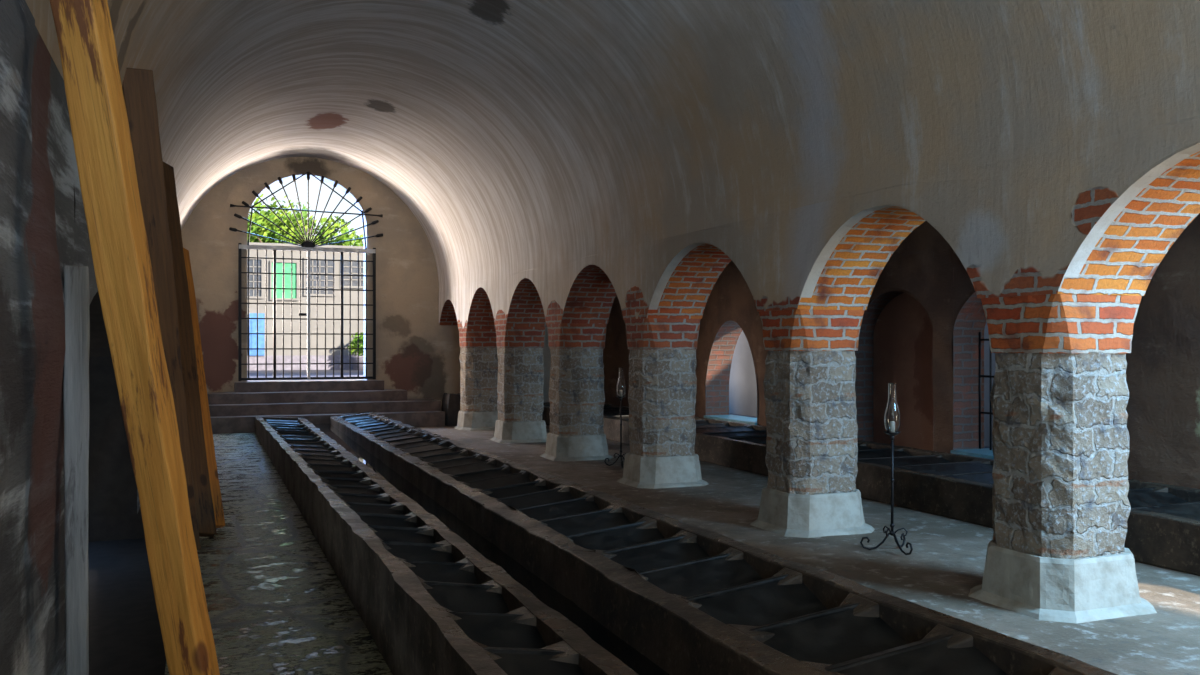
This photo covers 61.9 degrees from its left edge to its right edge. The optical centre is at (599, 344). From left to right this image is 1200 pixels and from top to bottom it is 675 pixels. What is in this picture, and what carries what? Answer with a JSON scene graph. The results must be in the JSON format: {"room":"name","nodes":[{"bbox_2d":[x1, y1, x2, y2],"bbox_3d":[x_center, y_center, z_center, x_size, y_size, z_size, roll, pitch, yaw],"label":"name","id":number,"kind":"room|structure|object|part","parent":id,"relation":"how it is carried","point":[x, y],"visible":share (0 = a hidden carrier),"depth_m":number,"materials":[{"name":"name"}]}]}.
{"room":"vaulted cellar","nodes":[
{"label":"vaulted cellar","id":0,"kind":"room"},
{"bbox_2d":[0,0,139,674],"bbox_3d":[-3.785,0.215,7.372,0.547,2.770,24.900,0,0,-22],"label":"wall","id":1,"kind":"structure","parent":0,"point":[40,235],"depth_m":3.69,"materials":[{"name":"paint"}]},
{"bbox_2d":[181,157,550,404],"bbox_3d":[-4.148,-1.105,20.871,9.100,5.410,0.464,0,0,-22],"label":"wall","id":2,"kind":"structure","parent":0,"point":[409,334],"depth_m":20.43,"materials":[{"name":"paint"}]},
{"bbox_2d":[229,172,382,380],"bbox_3d":[-5.803,-1.375,19.894,2.957,4.151,0.098,0,0,-22],"label":"iron gate","id":3,"kind":"object","parent":2,"relation":"attached to","point":[307,245],"visible":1,"depth_m":19.88,"materials":[{"name":"metal"}]},
{"bbox_3d":[-5.799,-0.640,19.910,2.636,2.680,0.050,0,0,-22],"label":"gate frame","id":4,"kind":"part","parent":3,"relation":"part of","materials":[{"name":"black metal"}]},
{"bbox_2d":[25,0,1199,289],"bbox_3d":[-1.165,-2.586,8.433,5.700,2.872,24.942,0,0,-22],"label":"ceiling","id":5,"kind":"structure","parent":0,"point":[519,135],"depth_m":9.82,"materials":[{"name":"paint"}]},
{"bbox_2d":[88,425,1199,674],"bbox_3d":[-0.636,2.047,8.793,11.650,0.906,25.600,0,0,-22],"label":"floor","id":6,"kind":"structure","parent":0,"point":[276,604],"depth_m":7.42,"materials":[{"name":"grey stone"}]},
{"bbox_2d":[63,265,89,674],"bbox_3d":[-2.188,0.910,4.188,0.101,2.480,0.078,0,0,-27],"label":"wooden post","id":7,"kind":"object","parent":6,"relation":"on","point":[76,278],"visible":0.99,"depth_m":4.16,"materials":[{"name":"grey wood"}]},
{"bbox_2d":[49,0,219,674],"bbox_3d":[-1.570,-0.015,3.388,0.189,3.200,0.788,0,0,29],"label":"timber beam","id":8,"kind":"structure","parent":6,"relation":"on","point":[99,123],"depth_m":3.33,"materials":[{"name":"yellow wood"}]},
{"bbox_2d":[122,68,200,549],"bbox_3d":[-3.146,-0.147,7.192,0.210,3.470,1.024,0,0,-1],"label":"plank","id":9,"kind":"object","parent":6,"relation":"on","point":[138,88],"visible":0.48,"depth_m":7.00,"materials":[{"name":"wood"}]},
{"bbox_2d":[163,162,216,536],"bbox_3d":[-3.818,-0.132,9.048,0.277,3.476,2.004,0,0,-33],"label":"plank","id":10,"kind":"object","parent":6,"relation":"on","point":[206,524],"visible":0.53,"depth_m":8.90,"materials":[{"name":"brown wood"}]},
{"bbox_2d":[183,248,224,527],"bbox_3d":[-3.697,0.297,9.175,0.172,2.587,1.414,0,0,-35],"label":"plank","id":11,"kind":"object","parent":6,"relation":"on","point":[207,428],"visible":0.4,"depth_m":9.06,"materials":[{"name":"brown wood"}]},
{"bbox_2d":[207,379,444,433],"bbox_3d":[-5.696,1.156,19.517,4.980,0.889,1.928,0,0,-22],"label":"stone stairs","id":12,"kind":"structure","parent":6,"relation":"on","point":[316,401],"depth_m":19.26,"materials":[{"name":"stone"}]},
{"bbox_2d":[255,416,638,674],"bbox_3d":[-2.568,1.331,10.003,0.957,0.538,18.026,0,0,-22],"label":"trough","id":13,"kind":"object","parent":6,"relation":"on","point":[430,603],"visible":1,"depth_m":5.25,"materials":[{"name":"grey stone"}]},
{"bbox_2d":[441,393,460,425],"bbox_3d":[-2.861,1.277,20.092,0.596,0.647,0.674,0,0,-22],"label":"stone block","id":14,"kind":"object","parent":6,"relation":"on","point":[450,405],"visible":0.5,"depth_m":19.78,"materials":[{"name":"stone"}]},
{"bbox_2d":[454,329,497,430],"bbox_3d":[-2.301,0.647,19.219,0.929,1.925,0.889,0,0,-22],"label":"pillar","id":15,"kind":"object","parent":6,"relation":"on","point":[478,358],"visible":0.88,"depth_m":18.91,"materials":[{"name":"stone"}]},
{"bbox_2d":[313,424,669,674],"bbox_3d":[-2.097,1.470,10.228,0.874,0.001,17.950,0,0,-22],"label":"water","id":16,"kind":"object","parent":6,"relation":"on","point":[545,593],"visible":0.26,"depth_m":6.64,"materials":[{"name":"black liquid"}]},
{"bbox_2d":[490,327,546,442],"bbox_3d":[-1.336,0.647,16.805,0.927,1.925,0.884,0,0,-22],"label":"pillar","id":17,"kind":"object","parent":6,"relation":"on","point":[520,383],"visible":1,"depth_m":16.50,"materials":[{"name":"stone"}]},
{"bbox_2d":[540,323,612,461],"bbox_3d":[-0.336,0.647,14.297,0.928,1.925,0.890,0,0,-22],"label":"pillar","id":18,"kind":"object","parent":6,"relation":"on","point":[576,394],"visible":1,"depth_m":14.00,"materials":[{"name":"stone"}]},
{"bbox_2d":[604,367,625,467],"bbox_3d":[0.324,0.944,13.131,0.369,1.298,0.424,0,0,-33],"label":"lamp stand","id":19,"kind":"object","parent":6,"relation":"on","point":[620,389],"visible":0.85,"depth_m":13.08,"materials":[{"name":"black metal"}]},
{"bbox_3d":[0.275,1.084,13.099,0.047,0.778,0.047,0,0,-33],"label":"stem","id":20,"kind":"part","parent":19,"relation":"part of","materials":[{"name":"black metal"}]},
{"bbox_2d":[616,318,708,488],"bbox_3d":[0.726,0.647,11.655,0.926,1.925,0.884,0,0,-22],"label":"pillar","id":21,"kind":"object","parent":6,"relation":"on","point":[662,391],"visible":0.98,"depth_m":11.35,"materials":[{"name":"stone"}]},
{"bbox_2d":[330,411,1117,674],"bbox_3d":[-1.476,1.233,10.450,0.915,0.757,18.040,0,0,-21],"label":"trough","id":22,"kind":"object","parent":6,"relation":"on","point":[690,599],"visible":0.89,"depth_m":5.02,"materials":[{"name":"grey stone"}]},
{"bbox_2d":[750,309,874,537],"bbox_3d":[1.858,0.647,8.817,0.931,1.925,0.881,0,0,-22],"label":"pillar","id":23,"kind":"object","parent":6,"relation":"on","point":[810,491],"visible":1,"depth_m":8.52,"materials":[{"name":"stone"}]},
{"bbox_2d":[542,402,1199,575],"bbox_3d":[3.538,1.413,10.492,1.552,0.398,24.169,0,0,-22],"label":"trough","id":24,"kind":"object","parent":6,"relation":"on","point":[1163,522],"visible":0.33,"depth_m":9.64,"materials":[{"name":"grey stone"}]},
{"bbox_2d":[860,383,912,554],"bbox_3d":[2.297,0.944,7.777,0.424,1.298,0.369,0,0,40],"label":"lamp stand","id":25,"kind":"object","parent":6,"relation":"on","point":[892,414],"visible":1,"depth_m":7.71,"materials":[{"name":"black metal"}]},
{"bbox_3d":[2.260,1.084,7.732,0.047,0.778,0.047,0,0,40],"label":"stem","id":26,"kind":"part","parent":25,"relation":"part of","materials":[{"name":"black metal"}]},
{"bbox_2d":[968,294,1156,623],"bbox_3d":[2.877,0.647,6.272,0.930,1.925,0.881,0,0,-22],"label":"pillar","id":27,"kind":"object","parent":6,"relation":"on","point":[1059,396],"visible":1,"depth_m":5.99,"materials":[{"name":"stone"}]},
{"bbox_2d":[439,115,1199,329],"bbox_3d":[1.564,-0.725,9.538,0.712,0.850,24.950,0,0,-22],"label":"wall","id":28,"kind":"structure","parent":0,"point":[1100,216],"depth_m":6.82,"materials":[{"name":"paint"}]},
{"bbox_2d":[729,321,995,446],"bbox_3d":[5.654,-0.300,17.233,0.300,3.800,14.800,0,0,-22],"label":"wall","id":29,"kind":"structure","parent":0,"point":[742,381],"depth_m":22.62,"materials":[{"name":"white paint"}]},
{"bbox_2d":[603,216,1199,488],"bbox_3d":[4.559,0.230,10.709,0.480,2.740,24.900,0,0,-22],"label":"wall","id":30,"kind":"structure","parent":0,"point":[1163,368],"depth_m":11.49,"materials":[{"name":"paint"}]},
{"bbox_2d":[704,415,756,424],"bbox_3d":[2.329,1.400,16.338,0.540,0.400,1.686,0,0,-22],"label":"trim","id":31,"kind":"structure","parent":30,"relation":"attached to","point":[733,418],"depth_m":16.32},
{"bbox_2d":[951,448,993,458],"bbox_3d":[4.629,1.400,10.586,0.540,0.400,2.016,0,0,-22],"label":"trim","id":32,"kind":"structure","parent":30,"relation":"attached to","point":[986,453],"depth_m":11.20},
{"bbox_2d":[979,332,993,449],"bbox_3d":[4.769,0.235,10.642,0.025,1.930,2.025,0,0,-22],"label":"iron gate","id":33,"kind":"object","parent":30,"relation":"in","point":[990,376],"visible":0.2,"depth_m":11.54,"materials":[{"name":"black metal"}]},
{"bbox_2d":[873,293,953,450],"bbox_3d":[4.002,0.350,12.586,0.220,2.500,1.800,0,0,-22],"label":"wall","id":34,"kind":"structure","parent":0,"point":[903,331],"depth_m":12.64,"materials":[{"name":"paint"}]},
{"bbox_2d":[719,213,1199,276],"bbox_3d":[1.870,-1.579,13.297,3.148,0.957,18.113,0,0,-22],"label":"ceiling","id":35,"kind":"structure","parent":0,"point":[925,236],"depth_m":11.88,"materials":[{"name":"paint"}]},
{"label":"outside","id":36,"kind":"structure","parent":0,"visible":0},
{"bbox_2d":[247,370,363,380],"bbox_3d":[-10.239,0.720,30.983,32.000,0.001,22.860,0,0,-22],"label":"ground","id":37,"kind":"structure","parent":36,"point":[252,373],"depth_m":25.27,"materials":[{"name":"grey stone"}]},
{"bbox_2d":[247,194,355,245],"bbox_3d":[-11.043,-2.320,35.187,4.749,6.103,5.621,0,0,25],"label":"leafy tree","id":38,"kind":"object","parent":37,"relation":"on","point":[256,218],"visible":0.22,"depth_m":34.48,"materials":[{"name":"green plant"}]},
{"bbox_2d":[247,242,363,369],"bbox_3d":[-9.393,-1.380,30.213,18.200,4.200,3.320,0,0,-22],"label":"house","id":39,"kind":"structure","parent":37,"relation":"on","point":[252,252],"depth_m":28.86,"materials":[{"name":"white paint"}]},
{"bbox_3d":[-9.830,-1.905,28.372,0.420,1.050,0.012,0,0,-22],"label":"pane","id":40,"kind":"part","parent":39,"relation":"part of","materials":[{"name":"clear glass"}]},
{"bbox_3d":[-9.728,-0.300,28.358,0.400,1.200,0.115,0,0,-22],"label":"door","id":41,"kind":"part","parent":39,"relation":"part of","materials":[{"name":"blue paint"}]},
{"bbox_3d":[-9.060,-1.850,28.681,0.680,1.020,0.012,0,0,-22],"label":"pane","id":42,"kind":"part","parent":39,"relation":"part of","materials":[{"name":"green paint"}]},
{"bbox_3d":[-8.817,-2.840,28.773,18.200,0.120,0.220,0,0,-22],"label":"cornice","id":43,"kind":"part","parent":39,"relation":"part of","materials":[{"name":"white paint"}]},
{"bbox_3d":[-8.140,-1.980,29.048,0.800,1.000,0.012,0,0,-22],"label":"pane","id":44,"kind":"part","parent":39,"relation":"part of","materials":[{"name":"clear glass"}]},
{"bbox_3d":[-7.189,-2.105,29.429,0.750,0.750,0.012,0,0,-22],"label":"pane","id":45,"kind":"part","parent":39,"relation":"part of","materials":[{"name":"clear glass"}]},
{"bbox_2d":[343,228,363,245],"bbox_3d":[-10.005,-2.041,40.801,3.592,5.544,4.408,0,0,21],"label":"leafy tree","id":46,"kind":"object","parent":37,"relation":"on","point":[359,242],"visible":0.05,"depth_m":40.98,"materials":[{"name":"green plant"}]},
{"bbox_2d":[347,332,363,369],"bbox_3d":[-6.872,0.171,28.769,0.788,1.099,0.744,0,0,-22],"label":"potted shrub","id":47,"kind":"object","parent":37,"relation":"on","point":[354,359],"visible":0.52,"depth_m":28.60,"materials":[{"name":"green plant"}]},
{"bbox_2d":[351,356,363,369],"bbox_3d":[-6.889,0.515,28.801,0.660,0.410,0.660,0,0,-22],"label":"pot","id":48,"kind":"object","parent":37,"relation":"on","point":[354,359],"depth_m":28.57,"materials":[{"name":"white ceramic"}]},
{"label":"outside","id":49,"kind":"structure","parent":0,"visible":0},
{"bbox_2d":[729,413,989,447],"bbox_3d":[8.375,1.600,11.966,7.560,0.001,32.000,0,0,-22],"label":"ground","id":50,"kind":"structure","parent":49,"point":[729,413],"depth_m":22.38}
]}

